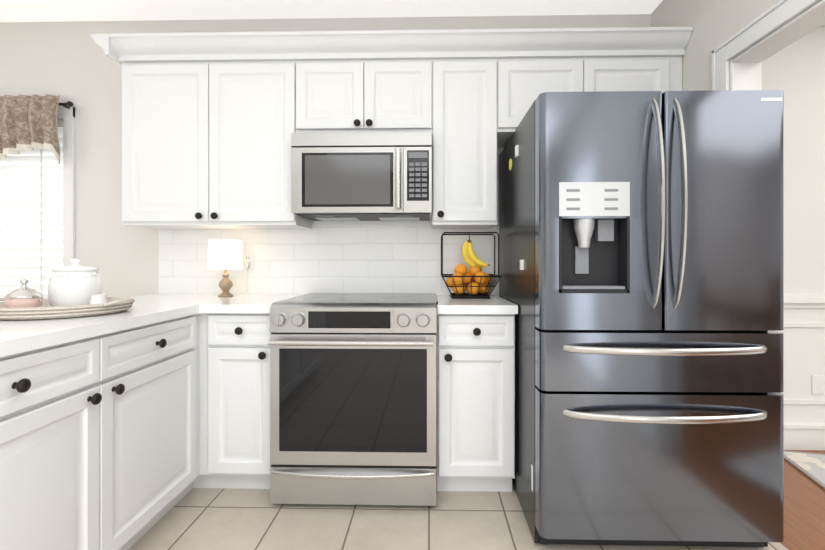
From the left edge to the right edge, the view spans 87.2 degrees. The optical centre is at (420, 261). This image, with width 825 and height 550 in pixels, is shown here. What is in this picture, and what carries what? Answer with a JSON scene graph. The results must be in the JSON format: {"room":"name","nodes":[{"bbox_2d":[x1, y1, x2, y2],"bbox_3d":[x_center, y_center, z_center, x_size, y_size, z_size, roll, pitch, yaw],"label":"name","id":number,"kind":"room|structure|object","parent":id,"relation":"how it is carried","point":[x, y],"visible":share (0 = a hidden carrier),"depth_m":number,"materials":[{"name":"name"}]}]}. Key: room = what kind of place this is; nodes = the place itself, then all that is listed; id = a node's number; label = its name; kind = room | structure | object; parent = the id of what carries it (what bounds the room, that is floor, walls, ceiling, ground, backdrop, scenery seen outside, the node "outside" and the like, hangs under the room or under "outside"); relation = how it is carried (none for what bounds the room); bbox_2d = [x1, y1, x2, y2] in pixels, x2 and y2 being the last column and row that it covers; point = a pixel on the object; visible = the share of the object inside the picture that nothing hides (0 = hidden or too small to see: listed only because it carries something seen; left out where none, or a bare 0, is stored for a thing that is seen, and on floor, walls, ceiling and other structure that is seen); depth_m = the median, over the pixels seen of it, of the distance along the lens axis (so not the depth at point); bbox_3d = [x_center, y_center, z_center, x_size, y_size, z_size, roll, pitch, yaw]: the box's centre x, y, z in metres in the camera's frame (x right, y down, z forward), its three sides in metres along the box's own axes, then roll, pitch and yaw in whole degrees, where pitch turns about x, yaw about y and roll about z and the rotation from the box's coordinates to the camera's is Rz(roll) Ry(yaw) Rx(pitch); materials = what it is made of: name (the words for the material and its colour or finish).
{"room":"kitchen","nodes":[
{"label":"kitchen","id":0,"kind":"room"},
{"bbox_2d":[0,0,662,21],"bbox_3d":[0.596,-1.550,-0.164,10.300,0.100,5.900,0,0,1],"label":"ceiling","id":1,"kind":"structure","parent":0,"point":[65,10],"depth_m":2.57,"materials":[{"name":"paint"}]},
{"bbox_2d":[0,14,824,296],"bbox_3d":[0.662,-0.190,2.709,10.300,2.620,0.154,0,0,1],"label":"wall","id":2,"kind":"structure","parent":0,"point":[67,61],"depth_m":2.69,"materials":[{"name":"paint"}]},
{"bbox_2d":[0,94,74,301],"bbox_3d":[-2.802,-0.288,2.723,1.377,1.447,0.262,0,0,1],"label":"window","id":3,"kind":"structure","parent":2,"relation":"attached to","point":[37,189],"depth_m":2.74,"materials":[{"name":"glass"}]},
{"bbox_2d":[115,35,311,229],"bbox_3d":[-1.144,-0.696,2.500,0.956,0.992,0.347,0,0,1],"label":"upper cabinet","id":4,"kind":"object","parent":2,"relation":"attached to","point":[212,122],"depth_m":2.33,"materials":[{"name":"white wood"}]},
{"bbox_2d":[159,220,496,294],"bbox_3d":[-0.575,-0.010,2.659,2.086,0.540,0.010,0,0,1],"label":"tile backsplash","id":5,"kind":"structure","parent":2,"relation":"attached to","point":[362,257],"depth_m":2.65,"materials":[{"name":"white tile"}]},
{"bbox_2d":[242,252,253,270],"bbox_3d":[-1.059,-0.005,2.661,0.072,0.116,0.007,0,0,1],"label":"electrical outlet plate","id":6,"kind":"object","parent":5,"relation":"attached to","point":[248,257],"visible":0.71,"depth_m":2.66,"materials":[{"name":"white plastic"}]},
{"bbox_2d":[295,35,434,134],"bbox_3d":[-0.299,-0.944,2.481,0.734,0.497,0.347,0,0,1],"label":"upper cabinet","id":7,"kind":"object","parent":2,"relation":"attached to","point":[344,83],"depth_m":2.31,"materials":[{"name":"white wood"}]},
{"bbox_2d":[291,132,431,220],"bbox_3d":[-0.300,-0.459,2.421,0.728,0.422,0.466,0,0,1],"label":"microwave","id":8,"kind":"object","parent":7,"relation":"attached to","point":[365,176],"visible":1,"depth_m":2.23,"materials":[{"name":"silver metal"}]},
{"bbox_2d":[432,31,502,228],"bbox_3d":[0.241,-0.696,2.469,0.346,0.992,0.347,0,0,1],"label":"upper cabinet","id":9,"kind":"object","parent":2,"relation":"attached to","point":[466,140],"depth_m":2.30,"materials":[{"name":"white wood"}]},
{"bbox_2d":[503,31,686,147],"bbox_3d":[0.901,-0.944,2.454,0.974,0.497,0.347,0,0,1],"label":"upper cabinet","id":10,"kind":"object","parent":2,"relation":"attached to","point":[535,63],"depth_m":2.28,"materials":[{"name":"white wood"}]},
{"bbox_2d":[777,24,824,450],"bbox_3d":[3.588,-0.190,2.540,4.140,2.620,0.050,0,0,1],"label":"wainscoting","id":11,"kind":"structure","parent":2,"relation":"attached to","point":[803,331],"depth_m":2.59,"materials":[{"name":"white wood"}]},
{"bbox_2d":[128,484,787,549],"bbox_3d":[-1.581,1.170,-0.114,5.945,0.100,5.900,0,0,1],"label":"floor","id":12,"kind":"structure","parent":0,"point":[219,519],"depth_m":1.83,"materials":[{"name":"beige tile"}]},
{"bbox_2d":[0,310,199,549],"bbox_3d":[-1.379,0.680,1.433,0.652,0.880,1.177,0,0,1],"label":"base cabinet","id":13,"kind":"object","parent":12,"relation":"on","point":[132,426],"depth_m":1.43,"materials":[{"name":"white wood"}]},
{"bbox_2d":[0,294,243,349],"bbox_3d":[-1.386,0.220,1.030,0.657,0.040,3.296,0,0,1],"label":"countertop","id":14,"kind":"structure","parent":13,"relation":"on","point":[14,334],"depth_m":1.48,"materials":[{"name":"white stone"}]},
{"bbox_2d":[0,259,134,319],"bbox_3d":[-1.392,0.092,1.682,0.524,0.214,0.464,0,0,1],"label":"tray","id":15,"kind":"object","parent":14,"relation":"on","point":[75,289],"visible":1,"depth_m":1.70,"materials":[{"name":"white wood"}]},
{"bbox_2d":[207,239,248,296],"bbox_3d":[-1.118,0.036,2.526,0.192,0.325,0.262,0,0,1],"label":"table lamp","id":16,"kind":"object","parent":14,"relation":"on","point":[225,254],"visible":1,"depth_m":2.42,"materials":[{"name":"white fabric"}]},
{"bbox_2d":[204,314,270,488],"bbox_3d":[-0.865,0.680,2.358,0.374,0.880,0.617,0,0,1],"label":"base cabinet","id":17,"kind":"object","parent":12,"relation":"on","point":[236,348],"depth_m":2.05,"materials":[{"name":"white wood"}]},
{"bbox_2d":[200,294,299,313],"bbox_3d":[-0.853,0.220,2.345,0.349,0.040,0.642,0,0,1],"label":"countertop","id":18,"kind":"structure","parent":17,"relation":"on","point":[250,304],"depth_m":2.04,"materials":[{"name":"white stone"}]},
{"bbox_2d":[268,293,437,505],"bbox_3d":[-0.298,0.654,2.265,0.772,0.932,0.744,0,0,1],"label":"range","id":19,"kind":"object","parent":12,"relation":"on","point":[353,398],"visible":1,"depth_m":1.96,"materials":[{"name":"silver metal"}]},
{"bbox_2d":[437,314,514,491],"bbox_3d":[0.270,0.680,2.333,0.366,0.880,0.617,0,0,1],"label":"base cabinet","id":20,"kind":"object","parent":12,"relation":"on","point":[476,352],"depth_m":2.03,"materials":[{"name":"white wood"}]},
{"bbox_2d":[437,295,517,313],"bbox_3d":[0.272,0.220,2.320,0.371,0.040,0.642,0,0,1],"label":"countertop","id":21,"kind":"structure","parent":20,"relation":"on","point":[446,305],"depth_m":2.00,"materials":[{"name":"white stone"}]},
{"bbox_2d":[441,232,501,298],"bbox_3d":[0.278,0.017,2.454,0.318,0.364,0.318,0,0,1],"label":"fruit basket","id":22,"kind":"object","parent":21,"relation":"on","point":[478,280],"visible":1,"depth_m":2.39,"materials":[{"name":"black metal"}]},
{"bbox_2d":[499,90,783,546],"bbox_3d":[0.905,0.233,2.046,0.912,1.775,1.048,0,0,1],"label":"fridge","id":23,"kind":"object","parent":12,"relation":"on","point":[641,280],"visible":1,"depth_m":1.60,"materials":[{"name":"black metal"}]},
{"bbox_2d":[648,0,820,90],"bbox_3d":[1.391,-0.190,-0.192,0.120,2.620,5.580,0,0,1],"label":"wall","id":24,"kind":"structure","parent":0,"point":[713,22],"depth_m":2.11,"materials":[{"name":"paint"}]},
{"bbox_2d":[712,0,824,90],"bbox_3d":[1.427,0.068,1.298,0.168,2.105,1.440,0,0,1],"label":"door frame","id":25,"kind":"structure","parent":24,"relation":"attached to","point":[745,70],"depth_m":1.78,"materials":[{"name":"white wood"}]},
{"bbox_2d":[761,60,764,89],"bbox_3d":[1.508,-0.190,2.261,0.004,2.620,0.670,0,0,1],"label":"wall","id":26,"kind":"structure","parent":0,"point":[763,62],"depth_m":2.60,"materials":[{"name":"beige paint"}]},
{"bbox_2d":[779,450,824,549],"bbox_3d":[3.568,1.170,-0.231,4.355,0.100,5.900,0,0,1],"label":"floor","id":27,"kind":"structure","parent":0,"point":[804,512],"depth_m":1.94,"materials":[{"name":"brown wood"}]},
{"bbox_2d":[784,450,824,489],"bbox_3d":[3.001,1.113,1.418,2.300,0.012,1.800,0,0,13],"label":"dining rug","id":28,"kind":"object","parent":27,"relation":"on","point":[811,466],"depth_m":2.38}
]}

